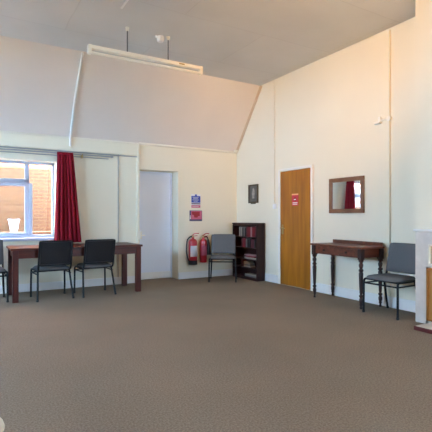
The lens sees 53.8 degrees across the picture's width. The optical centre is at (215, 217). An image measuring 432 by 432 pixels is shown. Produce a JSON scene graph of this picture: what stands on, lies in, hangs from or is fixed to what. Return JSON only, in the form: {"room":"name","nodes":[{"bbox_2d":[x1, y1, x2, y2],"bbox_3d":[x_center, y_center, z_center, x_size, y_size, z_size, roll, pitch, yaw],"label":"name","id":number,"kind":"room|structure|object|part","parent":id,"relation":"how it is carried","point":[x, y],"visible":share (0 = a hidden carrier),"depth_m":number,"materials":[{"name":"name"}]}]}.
{"room":"community hall","nodes":[
{"label":"community hall","id":0,"kind":"room"},
{"bbox_2d":[0,145,236,284],"bbox_3d":[-3.341,-0.175,6.975,9.083,2.750,0.450,0,0,-30],"label":"wall","id":1,"kind":"structure","parent":0,"point":[212,175],"depth_m":7.82,"materials":[{"name":"beige paint"}]},
{"bbox_2d":[0,160,53,241],"bbox_3d":[-3.840,-0.275,6.587,2.630,1.310,0.385,0,0,-30],"label":"window","id":2,"kind":"structure","parent":1,"relation":"in","point":[27,235],"depth_m":7.13,"materials":[{"name":"grey plastic"}]},
{"bbox_3d":[-3.593,-0.140,6.900,1.140,0.860,0.070,0,0,-30],"label":"sash","id":3,"kind":"part","parent":2,"relation":"part of","materials":[{"name":"grey plastic"}]},
{"bbox_3d":[-3.822,0.359,6.557,2.630,0.042,0.315,0,0,-30],"label":"sill","id":4,"kind":"part","parent":2,"relation":"part of","materials":[{"name":"white paint"}]},
{"bbox_2d":[0,148,112,158],"bbox_3d":[-3.483,-1.046,6.579,3.837,0.071,0.091,0,0,-30],"label":"rail","id":5,"kind":"object","parent":1,"relation":"attached to","point":[0,148],"visible":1,"depth_m":6.96,"materials":[{"name":"grey metal"}]},
{"bbox_2d":[54,152,81,241],"bbox_3d":[-2.457,-0.328,7.080,0.438,1.494,0.110,0,0,-30],"label":"curtain","id":6,"kind":"object","parent":5,"relation":"hanging from","point":[67,223],"visible":0.98,"depth_m":7.05,"materials":[{"name":"fabric"}]},
{"bbox_2d":[0,146,136,156],"bbox_3d":[-4.145,-1.105,6.208,6.280,0.022,0.022,0,0,-30],"label":"conduit","id":7,"kind":"object","parent":1,"relation":"attached to","point":[0,146],"visible":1,"depth_m":7.15,"materials":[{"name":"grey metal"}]},
{"bbox_2d":[0,130,138,155],"bbox_3d":[-4.151,-1.230,6.223,6.325,0.210,0.030,0,0,-30],"label":"trim","id":8,"kind":"structure","parent":1,"relation":"attached to","point":[6,139],"depth_m":7.16,"materials":[{"name":"beige paint"}]},
{"bbox_2d":[0,269,232,293],"bbox_3d":[-3.306,1.135,6.915,8.483,0.130,0.348,0,0,-30],"label":"baseboard","id":9,"kind":"structure","parent":1,"relation":"attached to","point":[224,272],"depth_m":7.56,"materials":[{"name":"white paint"}]},
{"bbox_2d":[118,154,118,276],"bbox_3d":[-1.752,-0.028,7.631,0.016,2.195,0.016,0,0,-30],"label":"conduit","id":10,"kind":"object","parent":1,"relation":"attached to","point":[118,154],"visible":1,"depth_m":7.63,"materials":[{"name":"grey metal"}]},
{"bbox_2d":[137,144,138,243],"bbox_3d":[-1.430,-0.068,7.810,0.045,2.535,0.040,0,0,-30],"label":"trim","id":11,"kind":"structure","parent":1,"relation":"attached to","point":[137,144],"depth_m":7.79,"materials":[{"name":"beige paint"}]},
{"bbox_2d":[139,171,171,277],"bbox_3d":[-1.242,0.158,8.325,0.800,2.085,0.100,0,0,-30],"label":"door","id":12,"kind":"structure","parent":1,"relation":"in","point":[155,188],"depth_m":8.36,"materials":[{"name":"white paint"}]},
{"bbox_2d":[139,142,236,153],"bbox_3d":[-0.489,-1.355,8.364,2.158,0.040,0.035,0,0,-30],"label":"trim","id":13,"kind":"structure","parent":1,"relation":"attached to","point":[140,143],"depth_m":8.28,"materials":[{"name":"beige paint"}]},
{"bbox_2d":[186,233,198,264],"bbox_3d":[-0.479,0.612,8.271,0.247,0.621,0.205,0,0,-30],"label":"fire extinguisher","id":14,"kind":"object","parent":1,"relation":"attached to","point":[192,244],"visible":1,"depth_m":8.22,"materials":[{"name":"red metal"}]},
{"bbox_2d":[189,210,201,220],"bbox_3d":[-0.398,-0.030,8.432,0.280,0.210,0.008,0,0,-30],"label":"fire extinguisher sign","id":15,"kind":"object","parent":1,"relation":"attached to","point":[194,215],"visible":1,"depth_m":8.42,"materials":[{"name":"red plastic"}]},
{"bbox_3d":[-0.387,-0.043,8.438,0.235,0.165,0.003,0,0,-30],"label":"red panel","id":16,"kind":"part","parent":15,"relation":"part of","materials":[{"name":"red plastic"}]},
{"bbox_2d":[191,194,200,207],"bbox_3d":[-0.398,-0.323,8.433,0.210,0.275,0.008,0,0,-30],"label":"notice","id":17,"kind":"object","parent":1,"relation":"attached to","point":[195,198],"visible":1,"depth_m":8.43,"materials":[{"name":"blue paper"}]},
{"bbox_3d":[-0.398,-0.371,8.432,0.200,0.163,0.003,0,0,-30],"label":"blue panel","id":18,"kind":"part","parent":17,"relation":"part of","materials":[{"name":"blue plastic"}]},
{"bbox_2d":[200,233,210,262],"bbox_3d":[-0.214,0.601,8.424,0.224,0.579,0.155,0,0,9],"label":"fire extinguisher","id":19,"kind":"object","parent":1,"relation":"attached to","point":[205,250],"visible":1,"depth_m":8.38,"materials":[{"name":"red metal"}]},
{"bbox_2d":[0,36,261,150],"bbox_3d":[-3.186,-1.998,6.413,8.783,1.285,1.076,0,0,-30],"label":"ceiling","id":20,"kind":"structure","parent":0,"point":[117,100],"depth_m":7.15,"materials":[{"name":"paint"}]},
{"bbox_2d":[69,52,83,145],"bbox_3d":[-2.246,-1.854,6.817,0.051,1.309,0.870,0,0,-31],"label":"conduit","id":21,"kind":"object","parent":20,"relation":"attached to","point":[82,53],"visible":1,"depth_m":6.81,"materials":[{"name":"white paint"}]},
{"bbox_2d":[0,0,414,85],"bbox_3d":[-0.714,-2.580,2.167,8.759,0.120,8.750,0,0,-30],"label":"ceiling","id":22,"kind":"structure","parent":0,"point":[257,42],"depth_m":5.66,"materials":[{"name":"white paint"}]},
{"bbox_2d":[87,27,202,75],"bbox_3d":[-0.913,-2.296,5.800,1.634,0.447,0.080,0,0,-30],"label":"fluorescent light","id":23,"kind":"object","parent":22,"relation":"hanging from","point":[90,47],"visible":1,"depth_m":5.74,"materials":[{"name":"white metal"}]},
{"bbox_2d":[155,35,163,42],"bbox_3d":[-0.788,-2.480,5.930,0.123,0.080,0.096,0,0,-30],"label":"smoke detector","id":24,"kind":"object","parent":22,"relation":"attached to","point":[160,38],"visible":1,"depth_m":5.90,"materials":[{"name":"white paint"}]},
{"bbox_2d":[0,275,431,431],"bbox_3d":[-0.617,1.260,2.323,9.083,0.120,11.232,0,0,-30],"label":"floor","id":25,"kind":"structure","parent":0,"point":[221,354],"depth_m":3.50,"materials":[{"name":"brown carpet"}]},
{"bbox_2d":[0,417,4,431],"bbox_3d":[-0.901,0.968,1.468,0.312,0.466,0.312,0,0,-30],"label":"round stool","id":26,"kind":"object","parent":25,"relation":"on","point":[2,425],"visible":1,"depth_m":1.52,"materials":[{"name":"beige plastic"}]},
{"bbox_2d":[0,240,8,301],"bbox_3d":[-3.288,0.768,6.098,0.535,0.871,0.557,0,0,-32],"label":"chair","id":27,"kind":"object","parent":25,"relation":"on","point":[3,271],"visible":1,"depth_m":6.32,"materials":[{"name":"black paint"}]},
{"bbox_3d":[-3.397,0.519,6.271,0.464,0.362,0.120,0,0,-32],"label":"backrest","id":28,"kind":"part","parent":27,"relation":"part of","materials":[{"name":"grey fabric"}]},
{"bbox_3d":[-3.171,0.988,6.354,0.029,0.432,0.145,0,0,-19],"label":"leg","id":29,"kind":"part","parent":27,"relation":"part of","materials":[{"name":"black paint"}]},
{"bbox_3d":[-2.951,0.981,6.022,0.052,0.438,0.030,0,0,43],"label":"leg","id":30,"kind":"part","parent":27,"relation":"part of","materials":[{"name":"black paint"}]},
{"bbox_2d":[30,240,73,301],"bbox_3d":[-2.441,0.768,6.348,0.535,0.871,0.557,0,0,-34],"label":"chair","id":31,"kind":"object","parent":25,"relation":"on","point":[55,255],"visible":1,"depth_m":6.18,"materials":[{"name":"black fabric"}]},
{"bbox_3d":[-2.780,0.981,6.412,0.052,0.438,0.030,0,0,41],"label":"leg","id":32,"kind":"part","parent":31,"relation":"part of","materials":[{"name":"black paint"}]},
{"bbox_3d":[-2.548,0.988,6.088,0.029,0.432,0.145,0,0,-21],"label":"leg","id":33,"kind":"part","parent":31,"relation":"part of","materials":[{"name":"black paint"}]},
{"bbox_3d":[-2.532,0.570,6.083,0.033,0.436,0.187,0,0,-34],"label":"post","id":34,"kind":"part","parent":31,"relation":"part of","materials":[{"name":"black metal"}]},
{"bbox_3d":[-2.472,0.743,6.395,0.470,0.050,0.445,0,0,-34],"label":"seat","id":35,"kind":"part","parent":31,"relation":"part of","materials":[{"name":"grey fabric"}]},
{"bbox_3d":[-2.315,0.519,6.164,0.418,0.319,0.095,0,0,-34],"label":"panel","id":36,"kind":"part","parent":31,"relation":"part of","materials":[{"name":"fabric"}]},
{"bbox_3d":[-2.318,0.519,6.169,0.478,0.373,0.123,0,0,-34],"label":"border trim","id":37,"kind":"part","parent":31,"relation":"part of","materials":[{"name":"black paint"}]},
{"bbox_3d":[-2.377,0.981,6.687,0.030,0.438,0.052,0,0,-20],"label":"leg","id":38,"kind":"part","parent":31,"relation":"part of","materials":[{"name":"black paint"}]},
{"bbox_3d":[-2.159,0.988,6.354,0.145,0.432,0.029,0,0,42],"label":"leg","id":39,"kind":"part","parent":31,"relation":"part of","materials":[{"name":"black paint"}]},
{"bbox_3d":[-2.160,0.570,6.337,0.033,0.436,0.187,0,0,-34],"label":"post","id":40,"kind":"part","parent":31,"relation":"part of","materials":[{"name":"black metal"}]},
{"bbox_2d":[6,242,142,302],"bbox_3d":[-2.219,0.820,6.749,1.930,0.760,0.800,0,0,-30],"label":"table","id":41,"kind":"object","parent":25,"relation":"on","point":[15,252],"visible":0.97,"depth_m":6.54,"materials":[{"name":"red wood"}]},
{"bbox_3d":[-3.173,0.836,6.590,0.080,0.728,0.080,0,0,-30],"label":"leg","id":42,"kind":"part","parent":41,"relation":"part of","materials":[{"name":"red wood"}]},
{"bbox_3d":[-2.824,0.836,5.995,0.080,0.728,0.080,0,0,-30],"label":"leg","id":43,"kind":"part","parent":41,"relation":"part of","materials":[{"name":"red wood"}]},
{"bbox_3d":[-1.614,0.836,7.503,0.080,0.728,0.080,0,0,-30],"label":"leg","id":44,"kind":"part","parent":41,"relation":"part of","materials":[{"name":"red wood"}]},
{"bbox_3d":[-1.266,0.836,6.907,0.080,0.728,0.080,0,0,-30],"label":"leg","id":45,"kind":"part","parent":41,"relation":"part of","materials":[{"name":"red wood"}]},
{"bbox_2d":[74,239,116,297],"bbox_3d":[-1.890,0.768,6.671,0.535,0.871,0.557,0,0,-34],"label":"chair","id":46,"kind":"object","parent":25,"relation":"on","point":[98,253],"visible":1,"depth_m":6.50,"materials":[{"name":"black fabric"}]},
{"bbox_3d":[-2.229,0.981,6.735,0.052,0.438,0.030,0,0,41],"label":"leg","id":47,"kind":"part","parent":46,"relation":"part of","materials":[{"name":"black paint"}]},
{"bbox_3d":[-1.998,0.988,6.411,0.029,0.432,0.145,0,0,-21],"label":"leg","id":48,"kind":"part","parent":46,"relation":"part of","materials":[{"name":"black paint"}]},
{"bbox_3d":[-1.981,0.570,6.405,0.033,0.436,0.187,0,0,-34],"label":"post","id":49,"kind":"part","parent":46,"relation":"part of","materials":[{"name":"black metal"}]},
{"bbox_3d":[-1.922,0.743,6.717,0.470,0.050,0.445,0,0,-34],"label":"seat","id":50,"kind":"part","parent":46,"relation":"part of","materials":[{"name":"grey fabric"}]},
{"bbox_3d":[-1.764,0.519,6.487,0.418,0.319,0.095,0,0,-34],"label":"panel","id":51,"kind":"part","parent":46,"relation":"part of","materials":[{"name":"fabric"}]},
{"bbox_3d":[-1.767,0.519,6.492,0.478,0.373,0.123,0,0,-34],"label":"border trim","id":52,"kind":"part","parent":46,"relation":"part of","materials":[{"name":"black paint"}]},
{"bbox_3d":[-1.826,0.981,7.010,0.030,0.438,0.052,0,0,-20],"label":"leg","id":53,"kind":"part","parent":46,"relation":"part of","materials":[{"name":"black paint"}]},
{"bbox_3d":[-1.609,0.988,6.677,0.145,0.432,0.029,0,0,42],"label":"leg","id":54,"kind":"part","parent":46,"relation":"part of","materials":[{"name":"black paint"}]},
{"bbox_3d":[-1.609,0.570,6.659,0.033,0.436,0.187,0,0,-34],"label":"post","id":55,"kind":"part","parent":46,"relation":"part of","materials":[{"name":"black metal"}]},
{"bbox_2d":[208,234,236,281],"bbox_3d":[0.135,0.768,8.132,0.535,0.871,0.557,0,0,4],"label":"chair","id":56,"kind":"object","parent":25,"relation":"on","point":[220,243],"visible":1,"depth_m":8.30,"materials":[{"name":"grey fabric"}]},
{"bbox_3d":[-0.124,0.981,7.904,0.030,0.438,0.052,0,0,18],"label":"leg","id":57,"kind":"part","parent":56,"relation":"part of","materials":[{"name":"black paint"}]},
{"bbox_3d":[0.131,0.743,8.076,0.470,0.050,0.445,0,0,4],"label":"seat","id":58,"kind":"part","parent":56,"relation":"part of","materials":[{"name":"grey fabric"}]},
{"bbox_3d":[0.148,0.519,8.336,0.464,0.362,0.120,0,0,4],"label":"backrest","id":59,"kind":"part","parent":56,"relation":"part of","materials":[{"name":"grey fabric"}]},
{"bbox_3d":[0.362,0.981,7.873,0.030,0.438,0.052,0,0,-11],"label":"leg","id":60,"kind":"part","parent":56,"relation":"part of","materials":[{"name":"black paint"}]},
{"bbox_2d":[232,223,264,281],"bbox_3d":[0.625,0.654,8.356,0.199,1.092,0.856,0,0,-30],"label":"bookcase","id":61,"kind":"object","parent":25,"relation":"on","point":[259,251],"visible":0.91,"depth_m":8.19,"materials":[{"name":"brown wood"}]},
{"bbox_3d":[0.424,0.661,8.712,0.187,1.078,0.022,0,0,-30],"label":"panel","id":62,"kind":"part","parent":61,"relation":"part of","materials":[{"name":"brown wood"}]},
{"bbox_3d":[0.627,0.974,8.357,0.174,0.018,0.796,0,0,-30],"label":"shelf","id":63,"kind":"part","parent":61,"relation":"part of","materials":[{"name":"brown wood"}]},
{"bbox_3d":[0.627,1.154,8.357,0.174,0.018,0.796,0,0,-30],"label":"shelf","id":64,"kind":"part","parent":61,"relation":"part of","materials":[{"name":"brown wood"}]},
{"bbox_3d":[0.556,0.151,8.315,0.018,0.038,0.800,0,0,-30],"label":"head rail","id":65,"kind":"part","parent":61,"relation":"part of","materials":[{"name":"brown wood"}]},
{"bbox_3d":[0.706,0.656,8.403,0.012,1.048,0.800,0,0,-30],"label":"panel","id":66,"kind":"part","parent":61,"relation":"part of","materials":[{"name":"brown wood"}]},
{"bbox_3d":[0.837,0.661,8.006,0.187,1.078,0.022,0,0,-30],"label":"panel","id":67,"kind":"part","parent":61,"relation":"part of","materials":[{"name":"brown wood"}]},
{"bbox_2d":[310,239,384,308],"bbox_3d":[1.832,0.769,6.039,0.435,0.862,1.010,0,0,-27],"label":"side table","id":68,"kind":"object","parent":25,"relation":"on","point":[360,250],"visible":0.92,"depth_m":5.80,"materials":[{"name":"brown wood"}]},
{"bbox_3d":[1.475,0.792,6.374,0.068,0.755,0.068,0,0,-27],"label":"leg","id":69,"kind":"part","parent":68,"relation":"part of","materials":[{"name":"brown wood"}]},
{"bbox_3d":[1.787,0.792,6.532,0.068,0.755,0.068,0,0,-27],"label":"leg","id":70,"kind":"part","parent":68,"relation":"part of","materials":[{"name":"brown wood"}]},
{"bbox_3d":[1.671,0.475,5.957,0.011,0.086,0.720,0,0,-27],"label":"drawer","id":71,"kind":"part","parent":68,"relation":"part of","materials":[{"name":"brown wood"}]},
{"bbox_3d":[1.891,0.792,5.553,0.068,0.755,0.068,0,0,-27],"label":"leg","id":72,"kind":"part","parent":68,"relation":"part of","materials":[{"name":"brown wood"}]},
{"bbox_3d":[2.203,0.792,5.711,0.068,0.755,0.068,0,0,-27],"label":"leg","id":73,"kind":"part","parent":68,"relation":"part of","materials":[{"name":"brown wood"}]},
{"bbox_2d":[362,243,414,319],"bbox_3d":[2.216,0.768,5.316,0.557,0.871,0.535,0,0,-30],"label":"chair","id":74,"kind":"object","parent":25,"relation":"on","point":[401,256],"visible":0.87,"depth_m":5.36,"materials":[{"name":"grey fabric"}]},
{"bbox_3d":[1.882,0.981,5.403,0.052,0.438,0.030,0,0,-16],"label":"leg","id":75,"kind":"part","parent":74,"relation":"part of","materials":[{"name":"black paint"}]},
{"bbox_3d":[2.023,0.775,5.203,0.026,0.025,0.480,0,0,-30],"label":"seat frame","id":76,"kind":"part","parent":74,"relation":"part of","materials":[{"name":"black paint"}]},
{"bbox_3d":[2.230,0.988,5.598,0.145,0.432,0.029,0,0,-44],"label":"leg","id":77,"kind":"part","parent":74,"relation":"part of","materials":[{"name":"black paint"}]},
{"bbox_3d":[2.168,0.743,5.288,0.445,0.050,0.470,0,0,-30],"label":"seat","id":78,"kind":"part","parent":74,"relation":"part of","materials":[{"name":"grey fabric"}]},
{"bbox_3d":[2.129,0.981,4.983,0.052,0.438,0.030,0,0,-45],"label":"leg","id":79,"kind":"part","parent":74,"relation":"part of","materials":[{"name":"black paint"}]},
{"bbox_3d":[2.393,0.519,5.420,0.120,0.362,0.464,0,0,-30],"label":"backrest","id":80,"kind":"part","parent":74,"relation":"part of","materials":[{"name":"grey fabric"}]},
{"bbox_3d":[2.280,0.775,5.082,0.332,0.026,0.034,0,0,-33],"label":"seat rail","id":81,"kind":"part","parent":74,"relation":"part of","materials":[{"name":"black metal"}]},
{"bbox_2d":[413,229,431,333],"bbox_3d":[2.646,0.668,4.007,0.385,1.064,1.932,0,0,-30],"label":"fireplace","id":82,"kind":"object","parent":25,"relation":"on","point":[423,236],"visible":1,"depth_m":4.81,"materials":[{"name":"white paint"}]},
{"bbox_2d":[413,229,431,231],"bbox_3d":[2.784,0.148,4.088,0.065,0.024,1.932,0,0,-30],"label":"mantel shelf","id":83,"kind":"object","parent":82,"relation":"attached to","point":[417,230],"depth_m":4.80,"materials":[{"name":"white paint"}]},
{"bbox_3d":[2.790,0.864,4.090,0.040,0.593,1.634,0,0,-30],"label":"board frame","id":84,"kind":"part","parent":82,"relation":"part of","materials":[{"name":"brown wood"}]},
{"bbox_3d":[2.793,0.420,4.092,0.041,0.235,1.600,0,0,-30],"label":"niche frame","id":85,"kind":"part","parent":82,"relation":"part of","materials":[{"name":"beige paint"}]},
{"bbox_2d":[237,17,414,300],"bbox_3d":[3.173,-0.720,4.542,0.300,3.840,11.232,0,0,-30],"label":"wall","id":86,"kind":"structure","parent":0,"point":[327,109],"depth_m":6.36,"materials":[{"name":"beige paint"}]},
{"bbox_2d":[236,86,261,149],"bbox_3d":[0.642,-1.930,8.528,0.054,1.193,0.913,0,0,-30],"label":"trim","id":87,"kind":"structure","parent":86,"relation":"attached to","point":[260,87],"depth_m":8.47,"materials":[{"name":"beige"}]},
{"bbox_2d":[248,184,258,203],"bbox_3d":[0.732,-0.454,8.384,0.030,0.383,0.320,0,0,-30],"label":"framed picture","id":88,"kind":"object","parent":86,"relation":"attached to","point":[253,190],"visible":1,"depth_m":8.38,"materials":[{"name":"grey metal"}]},
{"bbox_2d":[249,186,256,201],"bbox_3d":[0.738,-0.463,8.387,0.008,0.309,0.264,0,0,-30],"label":"print","id":89,"kind":"object","parent":88,"relation":"attached to","point":[252,189],"depth_m":8.39},
{"bbox_2d":[274,81,274,202],"bbox_3d":[1.071,-1.385,7.808,0.022,2.230,0.022,0,0,-8],"label":"conduit","id":90,"kind":"object","parent":86,"relation":"attached to","point":[274,81],"visible":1,"depth_m":7.80,"materials":[{"name":"beige paint"}]},
{"bbox_2d":[278,164,312,290],"bbox_3d":[1.329,0.169,7.303,0.093,2.062,0.882,0,0,-30],"label":"door","id":91,"kind":"structure","parent":86,"relation":"in","point":[295,223],"depth_m":7.27,"materials":[{"name":"brown wood"}]},
{"bbox_2d":[292,193,297,205],"bbox_3d":[1.354,-0.302,7.296,0.008,0.205,0.166,0,0,-30],"label":"door sign","id":92,"kind":"object","parent":91,"relation":"attached to","point":[294,196],"visible":1,"depth_m":7.29,"materials":[{"name":"red plastic"}]},
{"bbox_2d":[265,273,414,312],"bbox_3d":[3.074,1.127,4.397,0.018,0.145,10.482,0,0,-30],"label":"baseboard","id":93,"kind":"structure","parent":86,"relation":"attached to","point":[404,304],"depth_m":6.14,"materials":[{"name":"white paint"}]},
{"bbox_2d":[329,176,364,212],"bbox_3d":[1.930,-0.328,6.327,0.031,0.530,0.660,0,0,-31],"label":"wall mirror","id":94,"kind":"object","parent":86,"relation":"attached to","point":[346,194],"visible":1,"depth_m":6.30,"materials":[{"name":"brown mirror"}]},
{"bbox_2d":[332,180,360,208],"bbox_3d":[1.935,-0.328,6.330,0.010,0.420,0.560,0,0,-31],"label":"mirror glass","id":95,"kind":"object","parent":94,"relation":"attached to","point":[346,194],"depth_m":6.32,"materials":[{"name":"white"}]},
{"bbox_2d":[374,116,391,124],"bbox_3d":[2.255,-1.323,5.759,0.055,0.095,0.255,0,0,-30],"label":"sensor","id":96,"kind":"object","parent":86,"relation":"attached to","point":[389,118],"visible":1,"depth_m":5.77,"materials":[{"name":"white plastic"}]},
{"bbox_2d":[388,30,389,295],"bbox_3d":[2.313,-0.725,5.686,0.028,3.550,0.028,0,0,-30],"label":"conduit","id":97,"kind":"object","parent":86,"relation":"attached to","point":[388,30],"visible":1,"depth_m":5.68,"materials":[{"name":"beige paint"}]},
{"bbox_2d":[415,0,431,322],"bbox_3d":[2.986,-0.660,4.205,0.403,3.720,1.960,0,0,-30],"label":"wall","id":98,"kind":"structure","parent":0,"point":[423,8],"depth_m":4.86,"materials":[{"name":"beige paint"}]},
{"label":"outside","id":99,"kind":"structure","parent":0,"visible":0},
{"bbox_3d":[-1.783,1.500,-1.623,30.483,0.100,33.000,0,0,-30],"label":"ground","id":100,"kind":"structure","parent":99,"visible":0},
{"bbox_2d":[0,163,50,231],"bbox_3d":[-4.647,-0.775,8.925,12.000,4.450,0.300,0,0,-30],"label":"brick wall","id":101,"kind":"structure","parent":100,"relation":"on","point":[11,197],"depth_m":9.07,"materials":[{"name":"orange brick"}]},
{"bbox_2d":[0,231,50,233],"bbox_3d":[-4.604,0.875,8.457,4.600,1.150,0.550,0,0,-30],"label":"brick ledge","id":102,"kind":"object","parent":100,"relation":"on","point":[33,232],"depth_m":8.74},
{"bbox_2d":[8,219,19,231],"bbox_3d":[-4.109,0.169,8.661,0.224,0.262,0.224,0,0,-30],"label":"plant pot","id":103,"kind":"object","parent":102,"relation":"on","point":[13,223],"visible":0.93,"depth_m":8.59,"materials":[{"name":"white ceramic"}]}
]}

